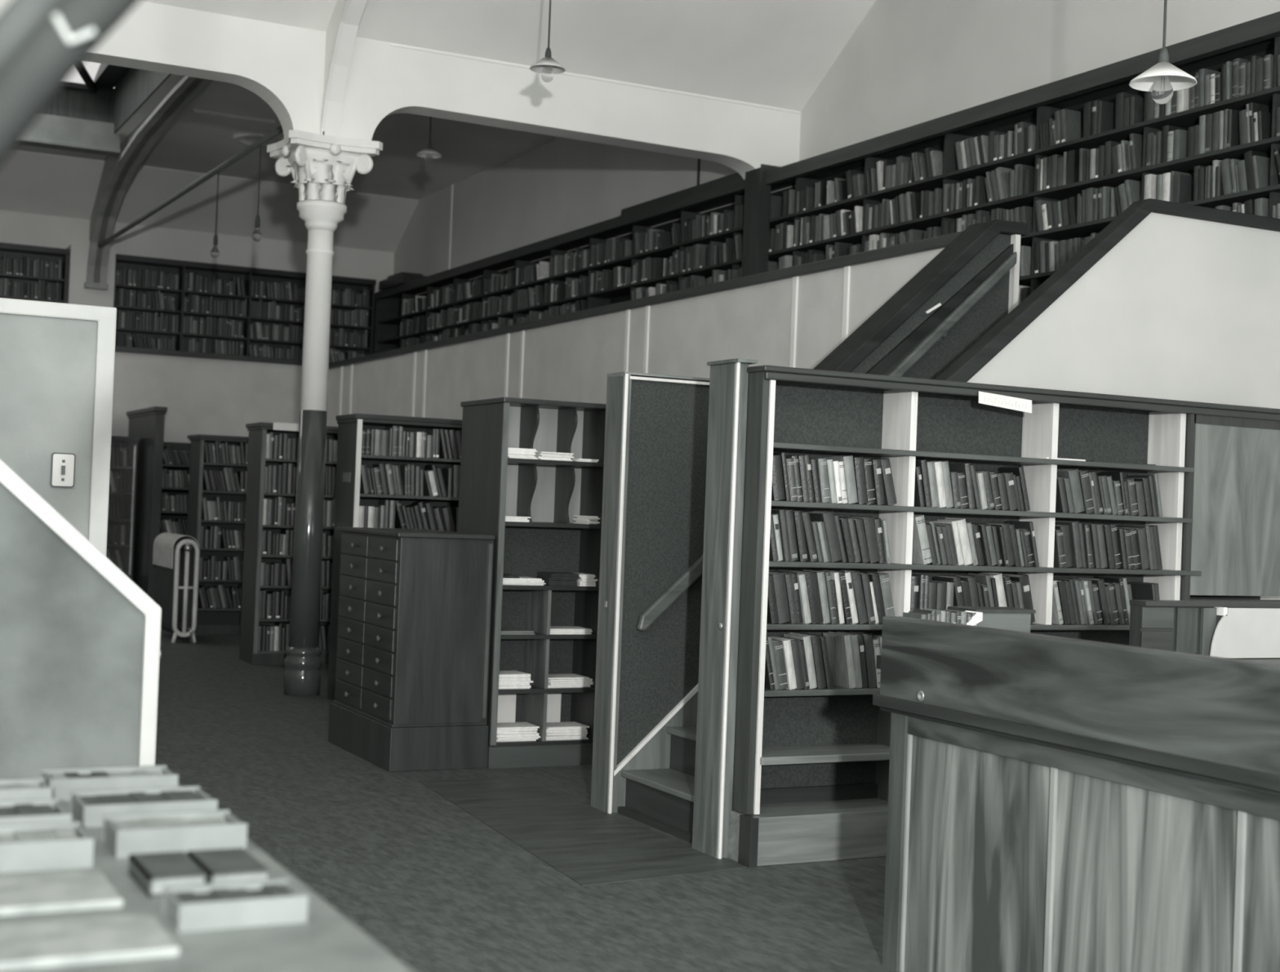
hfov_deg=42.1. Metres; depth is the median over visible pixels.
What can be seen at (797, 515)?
book
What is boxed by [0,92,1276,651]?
books
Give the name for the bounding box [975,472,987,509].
book
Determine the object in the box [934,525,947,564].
book
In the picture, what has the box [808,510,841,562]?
book
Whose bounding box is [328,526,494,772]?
cabinet
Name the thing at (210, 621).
bookcase
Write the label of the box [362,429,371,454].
book
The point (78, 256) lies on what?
wall pier
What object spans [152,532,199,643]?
radiator
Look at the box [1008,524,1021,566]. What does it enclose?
book
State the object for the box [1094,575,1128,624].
book
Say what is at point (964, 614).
book
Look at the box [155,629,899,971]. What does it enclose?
floor
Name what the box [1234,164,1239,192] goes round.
book
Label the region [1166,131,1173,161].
book
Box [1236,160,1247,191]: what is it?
book
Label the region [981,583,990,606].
book
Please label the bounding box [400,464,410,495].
book
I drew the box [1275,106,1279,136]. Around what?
book
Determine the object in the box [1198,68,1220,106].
book
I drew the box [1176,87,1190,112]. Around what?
book
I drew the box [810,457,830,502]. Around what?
book
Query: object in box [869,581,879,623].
book
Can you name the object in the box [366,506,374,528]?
book
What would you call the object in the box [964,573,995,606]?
book
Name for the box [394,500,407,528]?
book
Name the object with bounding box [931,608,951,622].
book
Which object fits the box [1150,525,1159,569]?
book
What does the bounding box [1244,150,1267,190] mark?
book
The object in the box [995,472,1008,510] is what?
book
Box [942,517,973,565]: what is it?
book
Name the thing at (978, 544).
book
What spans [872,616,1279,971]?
counter
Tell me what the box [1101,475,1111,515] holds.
book
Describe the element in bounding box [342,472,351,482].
label
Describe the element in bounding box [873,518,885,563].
book
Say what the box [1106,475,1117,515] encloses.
book
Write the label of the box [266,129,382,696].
column
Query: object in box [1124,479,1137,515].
book
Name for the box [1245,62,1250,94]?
book
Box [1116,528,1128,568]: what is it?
book
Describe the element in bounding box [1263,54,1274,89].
book
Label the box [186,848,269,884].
book
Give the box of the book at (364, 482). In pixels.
[360,464,370,493]
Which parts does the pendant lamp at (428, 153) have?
bulb, lamp shade, cord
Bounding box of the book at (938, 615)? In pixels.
[936,613,941,621]
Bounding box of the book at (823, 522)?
[813,520,831,562]
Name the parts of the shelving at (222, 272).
shelf, shelf, shelf, cornice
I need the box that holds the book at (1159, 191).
[1156,174,1162,199]
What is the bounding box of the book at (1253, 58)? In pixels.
[1249,55,1264,93]
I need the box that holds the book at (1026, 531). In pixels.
[1014,528,1034,566]
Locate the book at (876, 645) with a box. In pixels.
[872,638,880,688]
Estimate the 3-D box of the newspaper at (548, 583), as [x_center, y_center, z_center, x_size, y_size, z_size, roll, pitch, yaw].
[-0.489,0.561,9.672,0.180,0.009,0.200,3,-1,-27]
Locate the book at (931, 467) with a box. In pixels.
[927,461,937,507]
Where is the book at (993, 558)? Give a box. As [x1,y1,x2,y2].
[985,524,997,565]
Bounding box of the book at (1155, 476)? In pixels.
[1128,473,1162,516]
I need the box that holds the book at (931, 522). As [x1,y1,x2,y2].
[924,520,941,564]
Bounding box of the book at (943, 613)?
[922,608,946,622]
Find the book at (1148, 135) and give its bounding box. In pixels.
[1146,133,1156,166]
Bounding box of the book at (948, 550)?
[934,524,953,564]
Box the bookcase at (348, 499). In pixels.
[327,413,462,700]
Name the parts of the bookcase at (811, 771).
panel, shelf, shelf, shelf, shelf, shelf, rail, frame, cupboard door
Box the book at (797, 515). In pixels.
[792,510,808,561]
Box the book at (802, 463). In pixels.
[797,455,809,502]
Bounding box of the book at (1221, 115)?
[1218,110,1224,149]
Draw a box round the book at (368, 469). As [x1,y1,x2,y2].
[366,467,373,493]
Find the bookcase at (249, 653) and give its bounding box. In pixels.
[239,422,337,665]
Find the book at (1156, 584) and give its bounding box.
[1139,582,1159,599]
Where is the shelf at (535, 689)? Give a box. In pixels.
[497,684,594,694]
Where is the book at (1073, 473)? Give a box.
[1056,468,1084,513]
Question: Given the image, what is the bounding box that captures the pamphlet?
[1037,457,1085,461]
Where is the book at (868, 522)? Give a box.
[848,515,880,563]
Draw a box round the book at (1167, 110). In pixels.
[1164,99,1171,115]
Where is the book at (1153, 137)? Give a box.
[1151,134,1156,164]
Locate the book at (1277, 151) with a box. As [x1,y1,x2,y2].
[1274,148,1279,177]
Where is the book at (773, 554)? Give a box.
[768,515,778,560]
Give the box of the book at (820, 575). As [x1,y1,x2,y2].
[803,569,830,623]
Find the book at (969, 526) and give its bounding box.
[965,522,977,565]
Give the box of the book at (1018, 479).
[1016,475,1025,511]
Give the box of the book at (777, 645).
[772,639,787,689]
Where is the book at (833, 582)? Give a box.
[831,579,839,623]
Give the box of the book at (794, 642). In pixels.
[780,636,804,689]
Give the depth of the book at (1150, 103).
10.14 m
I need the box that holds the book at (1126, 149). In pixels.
[1124,143,1128,170]
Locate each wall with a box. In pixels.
[0,0,800,179]
[0,209,394,293]
[0,297,116,556]
[0,458,161,779]
[41,87,114,123]
[111,351,302,443]
[112,71,127,123]
[323,0,367,137]
[326,248,944,426]
[393,0,1279,299]
[692,198,1279,858]
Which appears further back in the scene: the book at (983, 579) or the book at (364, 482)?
the book at (364, 482)
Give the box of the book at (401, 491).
[395,465,404,495]
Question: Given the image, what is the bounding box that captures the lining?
[113,67,171,133]
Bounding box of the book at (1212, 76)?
[1208,73,1215,104]
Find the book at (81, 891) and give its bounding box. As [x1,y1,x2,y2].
[0,870,124,916]
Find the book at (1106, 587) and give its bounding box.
[1105,586,1113,624]
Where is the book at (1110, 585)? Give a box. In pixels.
[1104,582,1119,624]
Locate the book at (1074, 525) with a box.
[1054,520,1083,568]
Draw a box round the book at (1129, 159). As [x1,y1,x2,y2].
[1126,142,1132,170]
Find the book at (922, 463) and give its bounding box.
[915,459,932,506]
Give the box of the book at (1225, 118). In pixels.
[1222,109,1228,148]
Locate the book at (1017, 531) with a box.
[1015,528,1024,566]
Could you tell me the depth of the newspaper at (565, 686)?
9.63 m
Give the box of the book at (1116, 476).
[1098,471,1128,515]
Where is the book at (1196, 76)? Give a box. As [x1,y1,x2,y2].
[1194,71,1198,107]
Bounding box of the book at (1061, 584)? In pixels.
[1054,579,1071,624]
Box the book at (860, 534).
[853,517,870,563]
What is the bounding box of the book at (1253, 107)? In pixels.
[1248,102,1271,142]
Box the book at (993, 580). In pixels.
[990,577,999,606]
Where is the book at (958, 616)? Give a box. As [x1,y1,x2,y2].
[938,609,961,624]
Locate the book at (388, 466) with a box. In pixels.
[384,463,395,494]
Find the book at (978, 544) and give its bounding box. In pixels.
[971,523,985,565]
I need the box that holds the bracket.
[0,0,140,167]
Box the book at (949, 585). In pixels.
[929,580,954,609]
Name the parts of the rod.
tie rod, pendant lamp, bulb, cord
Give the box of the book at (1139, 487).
[1133,480,1146,515]
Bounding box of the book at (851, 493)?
[823,455,857,503]
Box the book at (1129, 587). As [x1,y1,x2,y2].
[1127,583,1133,606]
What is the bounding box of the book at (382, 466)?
[373,463,389,494]
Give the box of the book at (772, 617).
[766,573,778,623]
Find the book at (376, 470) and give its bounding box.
[373,467,383,494]
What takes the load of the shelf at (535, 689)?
attached to the rack
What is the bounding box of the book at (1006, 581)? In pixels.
[1002,575,1014,608]
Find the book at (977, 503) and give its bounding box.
[970,464,981,509]
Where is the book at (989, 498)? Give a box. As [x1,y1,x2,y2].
[975,470,995,509]
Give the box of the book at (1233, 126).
[1226,109,1239,147]
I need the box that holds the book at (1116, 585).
[1106,582,1124,624]
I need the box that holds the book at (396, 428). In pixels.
[385,426,399,456]
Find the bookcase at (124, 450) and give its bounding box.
[106,435,140,580]
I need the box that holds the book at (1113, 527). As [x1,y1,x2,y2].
[1091,522,1121,568]
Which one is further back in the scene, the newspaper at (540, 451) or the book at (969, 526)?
the newspaper at (540, 451)
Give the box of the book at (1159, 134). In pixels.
[1155,130,1162,164]
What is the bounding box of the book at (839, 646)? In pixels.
[822,631,856,688]
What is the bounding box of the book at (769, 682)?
[764,635,774,689]
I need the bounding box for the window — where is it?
[62,61,130,93]
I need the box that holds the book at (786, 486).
[773,452,791,501]
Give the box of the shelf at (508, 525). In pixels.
[505,521,600,528]
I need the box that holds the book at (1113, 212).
[1110,188,1117,217]
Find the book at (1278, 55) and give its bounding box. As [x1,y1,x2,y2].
[1276,53,1279,86]
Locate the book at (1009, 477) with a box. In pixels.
[1004,472,1018,511]
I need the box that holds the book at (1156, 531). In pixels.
[1150,524,1162,569]
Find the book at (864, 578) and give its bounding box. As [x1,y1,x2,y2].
[859,572,875,624]
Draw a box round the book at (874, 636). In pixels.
[866,632,881,655]
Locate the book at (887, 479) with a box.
[880,457,897,505]
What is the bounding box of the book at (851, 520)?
[839,516,861,563]
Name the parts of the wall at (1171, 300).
post, sloping rail, white panel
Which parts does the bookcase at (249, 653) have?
panel, cornice, shelf, shelf, shelf, shelf, shelf, panel, shelf, shelf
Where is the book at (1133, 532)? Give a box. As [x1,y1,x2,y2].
[1116,526,1140,568]
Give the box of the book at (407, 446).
[405,431,409,457]
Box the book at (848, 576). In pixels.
[832,569,858,623]
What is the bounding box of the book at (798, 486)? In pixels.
[786,455,802,502]
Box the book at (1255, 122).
[1253,111,1257,141]
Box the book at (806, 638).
[783,632,817,688]
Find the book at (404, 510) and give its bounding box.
[401,505,410,528]
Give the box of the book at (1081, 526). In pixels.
[1079,522,1087,568]
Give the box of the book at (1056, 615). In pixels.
[1051,579,1063,624]
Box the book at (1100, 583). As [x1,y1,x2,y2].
[1077,577,1110,624]
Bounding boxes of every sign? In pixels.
[272,422,299,431]
[978,391,1031,413]
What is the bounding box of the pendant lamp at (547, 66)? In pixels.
[529,0,565,82]
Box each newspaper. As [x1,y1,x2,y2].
[496,733,538,736]
[496,734,538,737]
[496,736,540,739]
[496,737,537,740]
[496,739,536,742]
[497,722,539,728]
[497,728,537,731]
[497,729,537,733]
[497,731,537,733]
[498,671,530,675]
[498,675,530,677]
[498,677,530,679]
[498,679,530,681]
[498,680,533,683]
[498,683,529,684]
[498,684,529,685]
[498,685,531,688]
[498,687,529,688]
[500,628,533,632]
[500,632,534,635]
[502,573,518,577]
[502,577,542,580]
[502,579,544,582]
[502,581,543,582]
[502,582,546,584]
[502,583,543,585]
[505,515,530,518]
[505,517,527,519]
[505,519,529,520]
[505,520,528,522]
[507,447,535,450]
[507,448,537,452]
[507,450,534,453]
[507,452,535,455]
[507,453,534,456]
[507,455,536,457]
[507,457,537,459]
[534,451,573,454]
[534,455,573,457]
[535,453,572,456]
[535,456,570,459]
[536,573,578,577]
[537,458,573,461]
[537,572,580,575]
[537,576,577,580]
[537,577,576,581]
[538,574,580,578]
[542,579,577,582]
[543,582,577,584]
[543,583,577,586]
[546,721,589,728]
[546,728,586,730]
[546,729,587,731]
[546,730,586,733]
[546,732,587,735]
[546,733,586,736]
[546,734,586,737]
[546,737,585,738]
[546,737,587,740]
[547,678,592,681]
[547,680,591,682]
[547,681,592,684]
[547,683,592,685]
[547,684,590,687]
[547,686,591,688]
[548,674,589,679]
[550,626,591,631]
[550,630,592,632]
[550,632,591,634]
[572,458,599,461]
[572,518,598,520]
[572,520,597,521]
[573,460,597,462]
[573,515,598,518]
[573,522,597,524]
[574,573,595,576]
[575,520,599,523]
[577,517,599,519]
[577,578,597,581]
[577,582,595,583]
[577,583,595,586]
[578,575,595,577]
[580,577,594,578]
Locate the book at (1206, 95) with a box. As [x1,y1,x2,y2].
[1204,74,1209,105]
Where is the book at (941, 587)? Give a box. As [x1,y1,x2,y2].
[934,582,946,610]
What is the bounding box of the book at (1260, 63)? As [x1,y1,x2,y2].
[1254,57,1264,92]
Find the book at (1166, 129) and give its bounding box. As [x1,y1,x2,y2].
[1161,124,1186,162]
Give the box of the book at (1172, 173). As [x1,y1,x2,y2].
[1169,171,1191,201]
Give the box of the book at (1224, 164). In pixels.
[1220,158,1232,195]
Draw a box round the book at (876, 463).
[871,458,884,505]
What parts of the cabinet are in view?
knob, knob, knob, drawer, drawer, drawer, drawer, drawer, knob, drawer, drawer, drawer, knob, knob, drawer, knob, drawer, knob, drawer, drawer, knob, drawer, knob, drawer, knob, drawer, knob, drawer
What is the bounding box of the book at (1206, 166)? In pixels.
[1204,166,1207,198]
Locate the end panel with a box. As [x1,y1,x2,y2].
[126,406,167,601]
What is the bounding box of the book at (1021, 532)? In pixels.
[1019,529,1028,566]
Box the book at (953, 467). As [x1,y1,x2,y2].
[948,462,975,509]
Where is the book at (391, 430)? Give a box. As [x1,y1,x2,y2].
[383,428,393,456]
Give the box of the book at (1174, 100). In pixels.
[1170,90,1177,114]
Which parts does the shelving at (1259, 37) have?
panel, cornice, cornice, shelf, shelf, cornice, shelf, shelf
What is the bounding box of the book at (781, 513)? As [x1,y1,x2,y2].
[770,508,791,561]
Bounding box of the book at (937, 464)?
[933,461,946,507]
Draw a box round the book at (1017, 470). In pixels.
[998,466,1030,511]
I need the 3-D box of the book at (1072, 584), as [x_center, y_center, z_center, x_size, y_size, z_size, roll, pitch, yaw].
[2.041,0.552,8.016,0.076,0.218,0.167,3,-1,-27]
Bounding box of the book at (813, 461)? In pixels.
[810,458,821,502]
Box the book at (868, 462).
[862,457,875,504]
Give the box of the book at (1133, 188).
[1124,179,1142,206]
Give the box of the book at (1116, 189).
[1113,186,1121,215]
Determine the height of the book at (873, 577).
0.227 m
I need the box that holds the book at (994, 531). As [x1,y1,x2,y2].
[991,525,1002,566]
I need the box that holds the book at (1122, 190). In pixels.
[1117,182,1128,212]
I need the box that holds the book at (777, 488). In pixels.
[771,454,785,500]
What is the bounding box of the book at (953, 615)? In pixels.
[951,612,956,623]
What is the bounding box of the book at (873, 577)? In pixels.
[859,571,884,623]
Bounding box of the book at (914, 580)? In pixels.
[910,575,919,611]
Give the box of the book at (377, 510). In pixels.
[373,506,380,528]
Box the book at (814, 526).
[810,521,822,562]
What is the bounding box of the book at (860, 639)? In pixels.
[841,631,868,688]
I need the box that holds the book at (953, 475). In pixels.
[949,471,960,508]
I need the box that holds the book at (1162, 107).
[1159,103,1165,117]
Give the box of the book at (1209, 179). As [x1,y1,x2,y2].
[1206,165,1212,198]
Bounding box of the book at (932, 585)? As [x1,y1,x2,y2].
[928,582,937,609]
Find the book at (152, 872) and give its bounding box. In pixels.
[128,851,206,897]
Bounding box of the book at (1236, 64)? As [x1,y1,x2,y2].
[1231,57,1250,97]
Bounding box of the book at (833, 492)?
[826,458,837,502]
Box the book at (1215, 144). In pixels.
[1211,111,1219,151]
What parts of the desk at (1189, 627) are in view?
drawer, drawer, drawer, post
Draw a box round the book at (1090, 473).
[1087,471,1097,514]
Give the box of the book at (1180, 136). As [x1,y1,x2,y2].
[1172,129,1187,159]
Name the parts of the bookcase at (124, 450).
cornice, panel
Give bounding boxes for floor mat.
[418,776,746,886]
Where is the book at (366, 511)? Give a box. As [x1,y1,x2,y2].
[364,506,368,527]
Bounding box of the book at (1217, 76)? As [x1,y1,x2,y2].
[1214,72,1221,102]
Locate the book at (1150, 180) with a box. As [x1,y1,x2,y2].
[1143,173,1157,199]
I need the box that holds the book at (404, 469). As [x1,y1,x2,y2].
[400,466,408,495]
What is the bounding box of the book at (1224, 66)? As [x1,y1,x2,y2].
[1221,63,1226,101]
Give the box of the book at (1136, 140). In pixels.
[1128,133,1143,169]
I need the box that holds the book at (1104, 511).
[1097,475,1106,514]
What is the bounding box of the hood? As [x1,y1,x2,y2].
[152,532,199,568]
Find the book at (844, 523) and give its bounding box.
[839,517,855,563]
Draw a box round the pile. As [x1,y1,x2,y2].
[378,271,427,290]
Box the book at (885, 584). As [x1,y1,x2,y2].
[867,571,895,616]
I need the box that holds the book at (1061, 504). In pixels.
[1055,476,1068,512]
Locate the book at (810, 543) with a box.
[801,511,817,561]
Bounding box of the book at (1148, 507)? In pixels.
[1123,477,1153,516]
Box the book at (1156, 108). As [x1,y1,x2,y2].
[1153,102,1159,119]
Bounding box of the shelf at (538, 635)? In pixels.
[500,631,596,639]
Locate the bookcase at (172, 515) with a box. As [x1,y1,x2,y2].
[160,441,191,521]
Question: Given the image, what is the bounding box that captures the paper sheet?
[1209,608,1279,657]
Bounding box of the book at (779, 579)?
[768,571,790,623]
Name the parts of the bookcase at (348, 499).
panel, cornice, shelf, panel, shelf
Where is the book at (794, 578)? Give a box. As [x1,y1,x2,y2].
[774,570,803,623]
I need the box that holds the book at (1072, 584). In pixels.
[1053,577,1079,624]
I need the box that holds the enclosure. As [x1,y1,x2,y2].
[590,219,1026,813]
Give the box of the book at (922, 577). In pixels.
[911,573,925,609]
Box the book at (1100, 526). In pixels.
[1096,523,1107,568]
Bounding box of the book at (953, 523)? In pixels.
[933,520,964,565]
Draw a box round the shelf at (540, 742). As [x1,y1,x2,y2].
[494,738,592,746]
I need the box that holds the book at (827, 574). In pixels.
[809,569,835,624]
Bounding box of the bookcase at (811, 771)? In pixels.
[727,364,1279,867]
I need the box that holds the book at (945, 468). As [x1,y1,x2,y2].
[941,461,953,507]
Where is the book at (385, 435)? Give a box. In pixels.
[381,430,389,455]
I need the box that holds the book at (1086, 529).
[1082,524,1092,568]
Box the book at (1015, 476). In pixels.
[1011,474,1021,511]
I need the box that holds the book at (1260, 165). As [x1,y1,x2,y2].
[1251,155,1271,189]
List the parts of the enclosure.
post, sloping rail, moulding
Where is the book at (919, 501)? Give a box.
[914,466,924,506]
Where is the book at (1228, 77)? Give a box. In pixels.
[1225,61,1233,100]
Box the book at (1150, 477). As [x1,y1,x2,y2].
[1127,475,1158,516]
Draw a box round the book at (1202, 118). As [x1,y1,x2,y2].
[1198,115,1205,154]
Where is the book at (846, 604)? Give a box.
[822,568,852,623]
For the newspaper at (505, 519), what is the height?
0.006 m
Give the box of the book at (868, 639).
[849,631,877,688]
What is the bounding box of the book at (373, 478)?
[369,467,377,493]
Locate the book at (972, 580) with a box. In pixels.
[954,574,979,606]
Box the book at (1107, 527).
[1102,524,1115,568]
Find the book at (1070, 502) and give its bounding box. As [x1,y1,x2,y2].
[1063,477,1075,513]
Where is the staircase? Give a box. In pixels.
[617,725,696,843]
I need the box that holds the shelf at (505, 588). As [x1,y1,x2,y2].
[502,584,598,591]
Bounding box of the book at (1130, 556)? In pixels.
[1123,528,1134,568]
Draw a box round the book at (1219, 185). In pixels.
[1214,166,1223,196]
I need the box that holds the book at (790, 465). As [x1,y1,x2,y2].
[786,457,797,501]
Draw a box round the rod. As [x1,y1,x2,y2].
[97,124,283,248]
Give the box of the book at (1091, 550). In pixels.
[1088,524,1094,568]
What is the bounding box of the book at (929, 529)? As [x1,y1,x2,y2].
[925,524,937,564]
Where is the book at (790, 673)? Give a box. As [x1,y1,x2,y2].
[772,636,796,689]
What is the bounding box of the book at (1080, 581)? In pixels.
[1079,580,1088,624]
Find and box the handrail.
[636,252,1017,631]
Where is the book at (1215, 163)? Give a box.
[1212,160,1221,197]
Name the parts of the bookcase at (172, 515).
shelf, shelf, shelf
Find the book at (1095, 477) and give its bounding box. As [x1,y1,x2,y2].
[1088,471,1102,514]
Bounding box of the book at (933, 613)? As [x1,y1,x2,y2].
[912,608,936,621]
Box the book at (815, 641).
[797,632,826,688]
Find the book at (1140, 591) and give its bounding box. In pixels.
[1127,582,1156,599]
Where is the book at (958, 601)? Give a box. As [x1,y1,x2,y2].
[933,574,964,606]
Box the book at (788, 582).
[784,573,797,623]
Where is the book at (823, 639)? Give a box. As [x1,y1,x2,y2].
[807,633,832,688]
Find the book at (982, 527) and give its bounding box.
[972,523,991,565]
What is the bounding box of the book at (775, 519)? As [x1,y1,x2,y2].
[770,514,782,560]
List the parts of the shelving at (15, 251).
shelf, shelf, cornice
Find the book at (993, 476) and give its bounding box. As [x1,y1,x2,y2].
[988,471,1001,510]
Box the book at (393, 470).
[391,465,399,494]
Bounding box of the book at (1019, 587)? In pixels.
[1011,581,1024,608]
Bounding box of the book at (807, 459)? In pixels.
[792,454,814,502]
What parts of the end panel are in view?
cornice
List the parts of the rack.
panel, panel, panel, panel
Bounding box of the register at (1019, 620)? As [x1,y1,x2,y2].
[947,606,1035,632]
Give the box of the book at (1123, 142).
[1120,140,1129,171]
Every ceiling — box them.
[0,144,418,252]
[90,74,559,199]
[140,0,875,111]
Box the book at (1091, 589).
[1066,577,1097,624]
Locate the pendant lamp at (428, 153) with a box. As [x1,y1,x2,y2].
[416,116,442,164]
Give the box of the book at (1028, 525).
[1004,520,1039,567]
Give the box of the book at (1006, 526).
[985,522,1014,566]
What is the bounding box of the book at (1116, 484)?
[1112,480,1124,515]
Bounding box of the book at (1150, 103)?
[1146,91,1154,120]
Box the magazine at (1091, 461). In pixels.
[1091,461,1155,465]
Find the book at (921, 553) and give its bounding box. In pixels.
[911,515,932,564]
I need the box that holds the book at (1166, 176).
[1161,172,1170,201]
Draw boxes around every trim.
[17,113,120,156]
[115,346,330,365]
[191,109,275,124]
[320,0,351,134]
[328,231,963,368]
[338,366,342,415]
[348,364,353,414]
[390,44,800,114]
[411,351,416,417]
[422,349,426,417]
[447,184,453,270]
[503,333,510,397]
[518,330,524,398]
[623,309,630,371]
[643,306,649,373]
[697,158,700,185]
[789,276,798,367]
[841,266,850,342]
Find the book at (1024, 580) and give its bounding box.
[1002,573,1035,623]
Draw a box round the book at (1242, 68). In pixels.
[1238,62,1246,96]
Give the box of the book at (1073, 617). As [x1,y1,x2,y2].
[1053,578,1076,624]
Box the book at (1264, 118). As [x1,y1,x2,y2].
[1257,111,1272,140]
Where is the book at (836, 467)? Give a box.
[832,461,842,503]
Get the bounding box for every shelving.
[0,242,70,303]
[113,253,376,355]
[372,11,1279,354]
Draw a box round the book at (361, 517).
[358,506,364,527]
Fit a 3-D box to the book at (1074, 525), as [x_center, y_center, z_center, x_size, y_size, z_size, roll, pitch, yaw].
[2.050,0.279,8.011,0.081,0.224,0.183,3,-1,-27]
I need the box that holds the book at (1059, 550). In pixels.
[1053,528,1066,567]
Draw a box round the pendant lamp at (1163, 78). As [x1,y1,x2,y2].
[1128,0,1197,104]
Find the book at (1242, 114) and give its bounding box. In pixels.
[1239,109,1247,144]
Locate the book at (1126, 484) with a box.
[1124,480,1131,515]
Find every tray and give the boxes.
[0,777,52,800]
[0,798,71,825]
[0,822,93,873]
[40,764,177,801]
[70,786,217,827]
[102,809,247,858]
[162,878,307,933]
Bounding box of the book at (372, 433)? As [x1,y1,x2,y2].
[369,429,375,455]
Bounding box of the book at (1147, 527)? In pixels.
[1120,524,1155,569]
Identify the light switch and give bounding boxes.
[49,452,75,488]
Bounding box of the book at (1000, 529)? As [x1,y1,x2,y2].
[996,526,1008,566]
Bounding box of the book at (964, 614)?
[943,609,967,624]
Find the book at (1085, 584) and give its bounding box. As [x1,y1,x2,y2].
[1081,580,1093,624]
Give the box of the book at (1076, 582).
[1073,579,1085,624]
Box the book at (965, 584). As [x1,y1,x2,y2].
[960,580,972,606]
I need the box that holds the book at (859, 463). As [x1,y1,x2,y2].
[853,457,868,504]
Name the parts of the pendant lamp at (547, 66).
bulb, lamp shade, cord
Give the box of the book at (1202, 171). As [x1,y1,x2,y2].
[1197,167,1205,199]
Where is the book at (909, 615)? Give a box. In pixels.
[902,612,927,619]
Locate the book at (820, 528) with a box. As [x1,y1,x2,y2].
[810,520,828,562]
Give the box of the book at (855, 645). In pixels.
[836,631,862,688]
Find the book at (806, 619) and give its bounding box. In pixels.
[796,573,811,623]
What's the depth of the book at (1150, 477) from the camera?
8.15 m
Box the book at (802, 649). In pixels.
[798,639,809,688]
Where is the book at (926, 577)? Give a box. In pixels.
[924,575,929,608]
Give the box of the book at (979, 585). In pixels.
[976,582,984,606]
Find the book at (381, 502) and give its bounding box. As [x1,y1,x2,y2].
[378,499,390,528]
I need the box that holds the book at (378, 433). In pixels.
[373,429,382,455]
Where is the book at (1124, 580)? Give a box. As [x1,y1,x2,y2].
[1108,576,1130,624]
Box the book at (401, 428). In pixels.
[398,426,403,456]
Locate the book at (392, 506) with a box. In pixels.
[388,500,395,528]
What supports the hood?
attached to the radiator
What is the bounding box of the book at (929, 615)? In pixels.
[908,611,931,620]
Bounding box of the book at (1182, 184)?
[1172,173,1194,203]
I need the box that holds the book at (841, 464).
[838,461,848,503]
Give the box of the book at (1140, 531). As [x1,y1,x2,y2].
[1135,527,1150,569]
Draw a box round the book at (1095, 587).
[1092,583,1102,624]
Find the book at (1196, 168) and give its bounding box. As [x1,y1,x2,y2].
[1193,165,1205,200]
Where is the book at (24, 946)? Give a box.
[0,913,180,971]
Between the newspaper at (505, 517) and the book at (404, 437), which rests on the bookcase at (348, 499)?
the book at (404, 437)
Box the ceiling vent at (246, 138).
[231,132,284,146]
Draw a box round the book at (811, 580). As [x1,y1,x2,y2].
[791,569,823,623]
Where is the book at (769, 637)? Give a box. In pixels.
[767,635,779,689]
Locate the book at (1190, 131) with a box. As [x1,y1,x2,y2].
[1187,126,1194,156]
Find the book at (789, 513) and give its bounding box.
[777,508,798,561]
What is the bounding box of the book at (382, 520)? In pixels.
[373,505,386,528]
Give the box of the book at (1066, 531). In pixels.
[1054,524,1074,567]
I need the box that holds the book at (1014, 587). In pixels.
[1010,581,1019,608]
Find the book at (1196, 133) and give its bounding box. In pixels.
[1193,124,1199,155]
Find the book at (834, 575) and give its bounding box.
[822,570,844,623]
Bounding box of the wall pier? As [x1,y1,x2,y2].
[66,244,115,307]
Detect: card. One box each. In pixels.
[497,693,515,723]
[546,693,561,722]
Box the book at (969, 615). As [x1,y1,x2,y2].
[966,613,972,622]
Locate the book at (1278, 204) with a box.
[1276,203,1279,218]
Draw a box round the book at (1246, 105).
[1245,103,1250,142]
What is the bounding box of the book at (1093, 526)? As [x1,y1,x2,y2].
[1082,522,1102,568]
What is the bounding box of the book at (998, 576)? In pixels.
[978,572,1007,607]
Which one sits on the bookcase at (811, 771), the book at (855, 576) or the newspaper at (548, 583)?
the book at (855, 576)
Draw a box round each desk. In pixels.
[0,782,413,971]
[1128,600,1279,656]
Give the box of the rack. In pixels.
[457,397,605,768]
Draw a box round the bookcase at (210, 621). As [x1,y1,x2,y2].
[186,434,248,635]
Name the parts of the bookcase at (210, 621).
panel, cornice, shelf, shelf, shelf, shelf, shelf, shelf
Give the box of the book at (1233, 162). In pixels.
[1229,159,1241,193]
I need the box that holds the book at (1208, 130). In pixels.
[1204,113,1213,152]
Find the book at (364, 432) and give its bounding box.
[361,430,366,454]
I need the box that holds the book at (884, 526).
[880,520,891,564]
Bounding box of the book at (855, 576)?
[840,568,867,623]
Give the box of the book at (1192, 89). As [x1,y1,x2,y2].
[1190,85,1195,109]
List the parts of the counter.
corner post, panel, moulding, rail, panel, panel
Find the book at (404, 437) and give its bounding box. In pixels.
[402,431,406,457]
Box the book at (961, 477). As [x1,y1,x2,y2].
[956,471,968,508]
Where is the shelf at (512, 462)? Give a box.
[507,457,603,466]
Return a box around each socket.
[213,234,217,244]
[254,215,260,227]
[427,141,431,146]
[545,47,551,57]
[1158,48,1168,62]
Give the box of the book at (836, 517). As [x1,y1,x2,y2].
[834,514,847,562]
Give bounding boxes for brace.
[84,75,213,290]
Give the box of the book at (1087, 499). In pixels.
[1077,469,1094,514]
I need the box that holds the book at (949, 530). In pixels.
[933,523,958,564]

